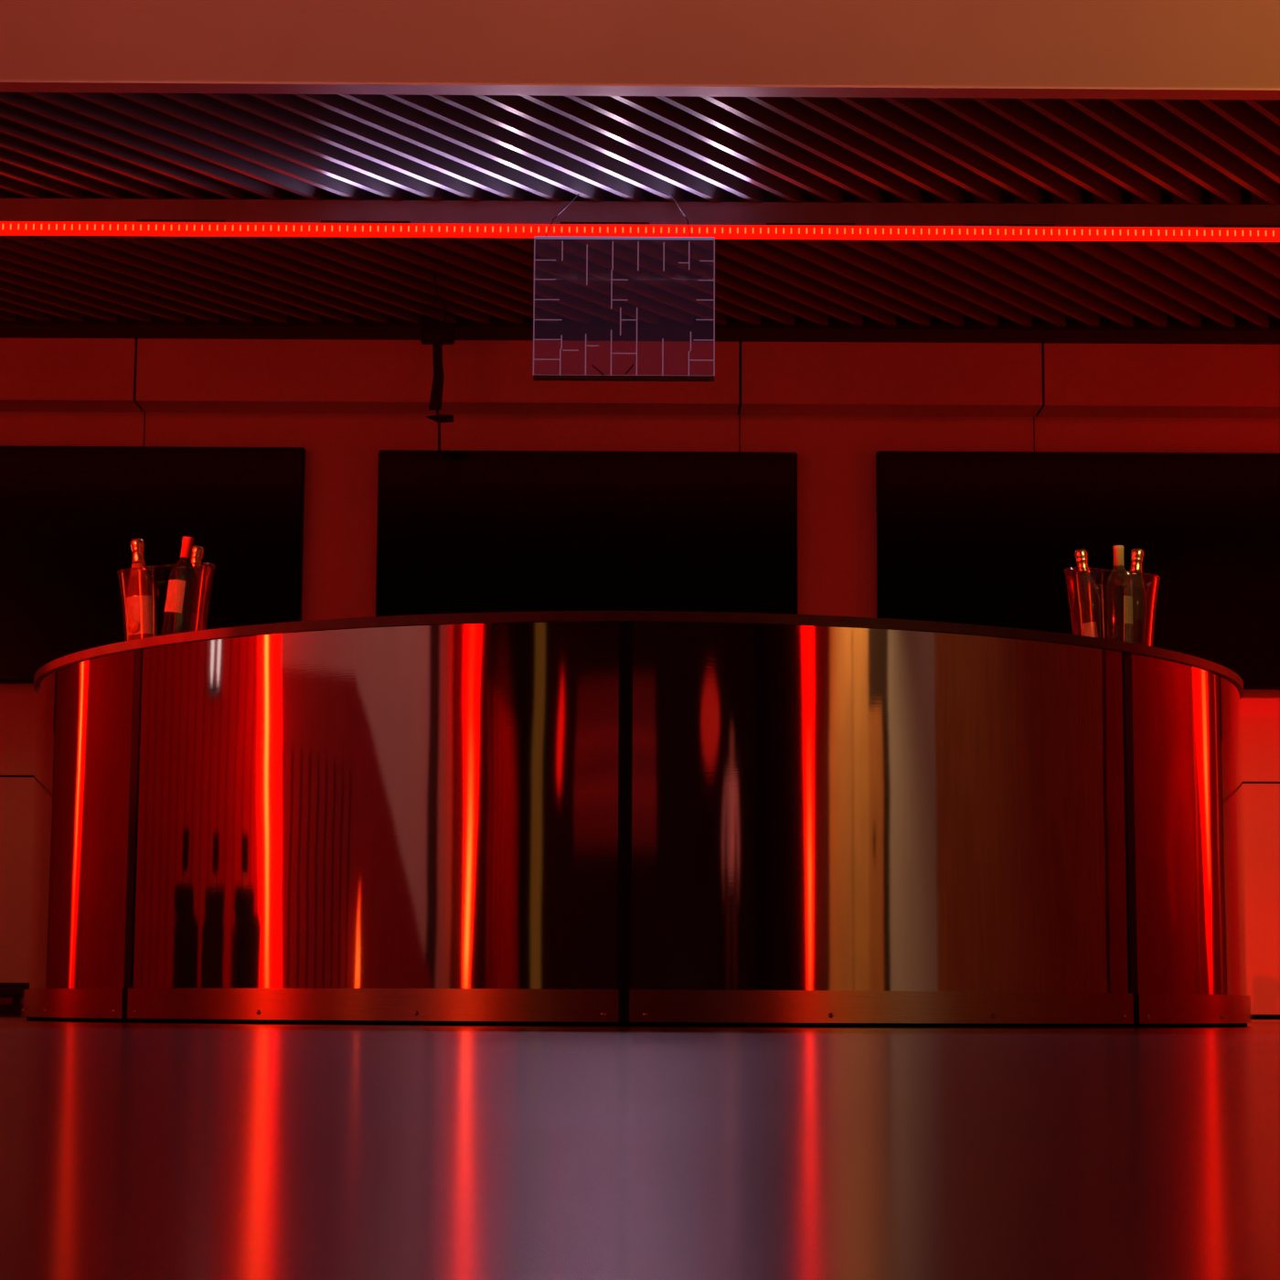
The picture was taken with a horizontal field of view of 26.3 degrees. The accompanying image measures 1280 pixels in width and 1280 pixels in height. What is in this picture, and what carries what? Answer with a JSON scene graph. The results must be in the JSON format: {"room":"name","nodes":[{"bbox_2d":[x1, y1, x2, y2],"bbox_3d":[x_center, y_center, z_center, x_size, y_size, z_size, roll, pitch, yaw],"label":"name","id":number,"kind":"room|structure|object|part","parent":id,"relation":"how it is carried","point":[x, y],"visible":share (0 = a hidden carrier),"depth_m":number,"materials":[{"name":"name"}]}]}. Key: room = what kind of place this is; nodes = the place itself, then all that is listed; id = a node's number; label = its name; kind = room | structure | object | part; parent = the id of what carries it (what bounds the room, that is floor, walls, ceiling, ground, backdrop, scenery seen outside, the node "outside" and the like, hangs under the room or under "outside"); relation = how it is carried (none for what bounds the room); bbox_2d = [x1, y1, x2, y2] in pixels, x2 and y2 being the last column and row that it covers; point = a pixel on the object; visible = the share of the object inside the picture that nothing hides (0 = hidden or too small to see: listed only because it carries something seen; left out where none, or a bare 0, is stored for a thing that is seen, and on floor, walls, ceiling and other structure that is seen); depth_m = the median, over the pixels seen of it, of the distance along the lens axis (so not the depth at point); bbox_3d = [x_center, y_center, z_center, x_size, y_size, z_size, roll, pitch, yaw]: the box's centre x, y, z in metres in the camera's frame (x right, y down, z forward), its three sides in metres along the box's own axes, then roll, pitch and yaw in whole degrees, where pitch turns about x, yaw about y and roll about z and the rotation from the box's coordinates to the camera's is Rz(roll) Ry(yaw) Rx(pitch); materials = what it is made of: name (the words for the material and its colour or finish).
{"room":"entertainment venue","nodes":[
{"label":"entertainment venue","id":0,"kind":"room"},
{"bbox_2d":[0,1015,1279,1279],"bbox_3d":[0.047,0.526,3.183,10.900,0.100,19.250,0,-8,0],"label":"floor","id":1,"kind":"structure","parent":0,"point":[129,1151],"depth_m":0.92,"materials":[{"name":"grey"}]},
{"bbox_2d":[0,982,27,1015],"bbox_3d":[-2.980,1.581,12.075,0.630,0.144,0.360,0,-8,0],"label":"stool","id":2,"kind":"object","parent":1,"relation":"on","point":[15,990],"visible":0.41,"depth_m":11.92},
{"bbox_2d":[0,1004,22,1013],"bbox_3d":[-2.980,1.621,12.070,0.550,0.035,0.280,0,-8,0],"label":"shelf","id":3,"kind":"object","parent":2,"relation":"attached to","point":[4,1008],"depth_m":11.93,"materials":[{"name":"black"}]},
{"bbox_3d":[-2.979,1.542,12.080,0.630,0.064,0.360,0,-8,0],"label":"seat","id":4,"kind":"part","parent":2,"relation":"part of","materials":[{"name":"black"}]},
{"bbox_3d":[-2.715,1.597,11.942,0.030,0.080,0.030,0,-8,0],"label":"leg","id":5,"kind":"part","parent":2,"relation":"part of","materials":[{"name":"black metal"}]},
{"bbox_2d":[21,610,1251,1027],"bbox_3d":[-0.011,0.700,8.985,4.075,1.100,3.562,0,-8,0],"label":"bar counter","id":6,"kind":"object","parent":1,"relation":"on","point":[564,818],"depth_m":7.43,"materials":[{"name":"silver metal"}]},
{"bbox_3d":[-1.811,1.127,8.512,0.165,0.085,1.534,3,-8,-20],"label":"kick plate","id":7,"kind":"part","parent":6,"relation":"part of","materials":[{"name":"gold metal"}]},
{"bbox_3d":[-1.800,0.603,8.586,0.163,0.978,1.526,3,-8,-20],"label":"mirror panel","id":8,"kind":"part","parent":6,"relation":"part of","materials":[{"name":"silver metal"}]},
{"bbox_2d":[117,563,215,641],"bbox_3d":[-1.425,-0.096,8.235,0.292,0.264,0.292,0,-8,0],"label":"ice bucket","id":9,"kind":"object","parent":6,"relation":"on","point":[118,573],"visible":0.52,"depth_m":8.23,"materials":[{"name":"clear glass"}]},
{"bbox_2d":[126,538,157,640],"bbox_3d":[-1.492,-0.143,8.229,0.097,0.329,0.093,-3,-9,26],"label":"champagne bottle","id":10,"kind":"object","parent":9,"relation":"in","point":[141,606],"visible":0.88,"depth_m":8.19,"materials":[{"name":"orange glass"}]},
{"bbox_2d":[160,536,196,635],"bbox_3d":[-1.378,-0.146,8.197,0.101,0.329,0.087,-2,-8,17],"label":"wine bottle","id":11,"kind":"object","parent":9,"relation":"in","point":[181,586],"visible":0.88,"depth_m":8.16,"materials":[{"name":"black glass"}]},
{"bbox_2d":[189,545,203,631],"bbox_3d":[-1.369,-0.128,8.288,0.099,0.320,0.089,-2,-8,17],"label":"champagne bottle","id":12,"kind":"object","parent":9,"relation":"in","point":[197,551],"visible":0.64,"depth_m":8.27,"materials":[{"name":"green glass"}]},
{"bbox_3d":[-1.360,-0.117,8.286,0.085,0.291,0.085,7,-8,1],"label":"glass","id":13,"kind":"part","parent":12,"relation":"part of","materials":[{"name":"brown"}]},
{"bbox_3d":[-0.785,0.988,7.434,1.532,0.085,0.165,-3,-8,24],"label":"kick plate","id":14,"kind":"part","parent":6,"relation":"part of","materials":[{"name":"gold metal"}]},
{"bbox_3d":[-0.779,0.464,7.513,1.524,0.978,0.162,-3,-8,24],"label":"mirror panel","id":15,"kind":"part","parent":6,"relation":"part of","materials":[{"name":"silver metal"}]},
{"bbox_2d":[33,610,1243,699],"bbox_3d":[-0.004,0.170,9.069,4.012,0.027,3.516,0,-8,0],"label":"countertop","id":16,"kind":"structure","parent":6,"relation":"on","point":[556,615],"depth_m":7.50,"materials":[{"name":"brown metal"}]},
{"bbox_3d":[0.709,0.469,7.489,1.528,0.978,0.163,3,-8,-22],"label":"mirror panel","id":17,"kind":"part","parent":6,"relation":"part of","materials":[{"name":"silver metal"}]},
{"bbox_3d":[0.710,0.992,7.410,1.536,0.085,0.166,3,-8,-22],"label":"kick plate","id":18,"kind":"part","parent":6,"relation":"part of","materials":[{"name":"gold metal"}]},
{"bbox_2d":[1064,567,1160,645],"bbox_3d":[1.419,-0.082,8.235,0.286,0.264,0.286,0,-8,0],"label":"ice bucket","id":19,"kind":"object","parent":6,"relation":"on","point":[1066,568],"visible":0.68,"depth_m":8.24,"materials":[{"name":"clear glass"}]},
{"bbox_2d":[1073,548,1106,639],"bbox_3d":[1.358,-0.117,8.270,0.099,0.320,0.087,1,-8,-8],"label":"champagne bottle","id":20,"kind":"object","parent":19,"relation":"in","point":[1088,608],"visible":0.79,"depth_m":8.24,"materials":[{"name":"green glass"}]},
{"bbox_2d":[1106,544,1133,642],"bbox_3d":[1.431,-0.128,8.186,0.078,0.311,0.078,0,-8,0],"label":"wine bottle","id":21,"kind":"object","parent":19,"relation":"in","point":[1119,588],"visible":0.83,"depth_m":8.15,"materials":[{"name":"clear glass"}]},
{"bbox_2d":[1129,548,1147,645],"bbox_3d":[1.481,-0.117,8.276,0.098,0.323,0.089,-2,-8,17],"label":"champagne bottle","id":22,"kind":"object","parent":19,"relation":"in","point":[1139,595],"visible":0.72,"depth_m":8.24,"materials":[{"name":"green glass"}]},
{"bbox_3d":[1.765,0.614,8.529,0.163,0.978,1.526,-3,-8,22],"label":"mirror panel","id":23,"kind":"part","parent":6,"relation":"part of","materials":[{"name":"silver metal"}]},
{"bbox_3d":[1.770,1.138,8.456,0.165,0.085,1.534,-3,-8,22],"label":"kick plate","id":24,"kind":"part","parent":6,"relation":"part of","materials":[{"name":"gold metal"}]},
{"bbox_2d":[0,92,1279,327],"bbox_3d":[-0.622,-1.778,11.067,12.413,0.360,3.636,0,-8,0],"label":"ceiling","id":25,"kind":"structure","parent":0,"point":[76,145],"depth_m":10.40,"materials":[{"name":"paint"}]},
{"bbox_2d":[420,271,454,450],"bbox_3d":[-0.908,-1.194,11.888,0.150,0.596,0.852,0,-8,0],"label":"hanger","id":26,"kind":"object","parent":25,"relation":"hanging from","point":[437,336],"visible":1,"depth_m":12.28,"materials":[{"name":"black metal"}]},
{"bbox_3d":[-0.908,-1.367,12.316,0.149,0.072,0.050,0,-8,0],"label":"ceiling plate","id":27,"kind":"part","parent":26,"relation":"part of","materials":[{"name":"black metal"}]},
{"bbox_3d":[-0.902,-0.943,12.264,0.025,0.197,0.012,0,-8,0],"label":"cord","id":28,"kind":"part","parent":26,"relation":"part of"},
{"bbox_2d":[533,193,714,381],"bbox_3d":[-0.059,-1.333,10.354,0.684,0.714,0.054,0,-8,0],"label":"hanging sign","id":29,"kind":"object","parent":25,"relation":"hanging from","point":[568,378],"visible":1,"depth_m":10.34,"materials":[{"name":"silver plastic"}]},
{"bbox_2d":[0,198,1279,242],"bbox_3d":[0.008,-1.604,10.511,10.300,0.132,0.093,0,-8,0],"label":"beam","id":30,"kind":"structure","parent":25,"relation":"attached to","point":[28,217],"depth_m":10.47,"materials":[{"name":"metal"}]},
{"bbox_2d":[0,338,1279,1019],"bbox_3d":[0.053,-0.568,12.689,10.700,4.600,0.400,0,-8,0],"label":"wall","id":31,"kind":"structure","parent":0,"point":[834,405],"depth_m":12.59,"materials":[{"name":"paint"}]},
{"bbox_3d":[-3.756,-1.412,12.724,2.873,0.657,0.250,0,-8,0],"label":"panel","id":32,"kind":"part","parent":31,"relation":"part of","materials":[{"name":"paint"}]},
{"bbox_2d":[0,446,305,683],"bbox_3d":[-2.521,-0.348,12.673,1.925,1.105,0.068,0,-8,0],"label":"television","id":33,"kind":"object","parent":31,"relation":"attached to","point":[70,517],"visible":0.67,"depth_m":12.66,"materials":[{"name":"black glass"}]},
{"bbox_3d":[-0.926,-1.398,12.724,2.764,0.657,0.250,0,-8,0],"label":"panel","id":34,"kind":"part","parent":31,"relation":"part of","materials":[{"name":"paint"}]},
{"bbox_2d":[375,449,797,616],"bbox_3d":[-0.244,-0.327,12.672,1.941,1.101,0.068,0,-8,0],"label":"television","id":35,"kind":"object","parent":31,"relation":"attached to","point":[459,531],"visible":0.61,"depth_m":12.66,"materials":[{"name":"black glass"}]},
{"bbox_2d":[0,312,1279,344],"bbox_3d":[0.058,-1.544,12.502,10.500,0.316,0.270,0,-8,0],"label":"ceiling beam","id":36,"kind":"structure","parent":31,"relation":"attached to","point":[1245,332],"depth_m":12.40,"materials":[{"name":"black metal"}]},
{"bbox_2d":[0,1013,1279,1022],"bbox_3d":[0.041,1.695,12.303,10.500,0.012,0.022,0,-8,0],"label":"baseboard","id":37,"kind":"structure","parent":31,"relation":"attached to","point":[1,1014],"depth_m":12.29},
{"bbox_3d":[1.156,-1.387,12.724,1.376,0.657,0.250,0,-8,0],"label":"panel","id":38,"kind":"part","parent":31,"relation":"part of","materials":[{"name":"paint"}]},
{"bbox_2d":[875,450,1279,689],"bbox_3d":[2.057,-0.323,12.673,1.925,1.101,0.068,0,-8,0],"label":"television","id":39,"kind":"object","parent":31,"relation":"attached to","point":[971,538],"visible":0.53,"depth_m":12.66,"materials":[{"name":"black glass"}]},
{"bbox_3d":[3.582,-1.374,12.724,3.451,0.657,0.250,0,-8,0],"label":"panel","id":40,"kind":"part","parent":31,"relation":"part of","materials":[{"name":"paint"}]},
{"bbox_2d":[0,0,1279,87],"bbox_3d":[0.063,-2.589,9.303,14.500,1.496,0.100,0,-8,0],"label":"ceiling","id":41,"kind":"structure","parent":0,"point":[1037,43],"depth_m":9.17,"materials":[{"name":"paint"}]},
{"bbox_2d":[0,79,1279,100],"bbox_3d":[0.059,-1.844,9.198,14.500,0.008,0.100,0,-8,0],"label":"trim","id":42,"kind":"structure","parent":41,"relation":"attached to","point":[5,85],"depth_m":9.19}
]}

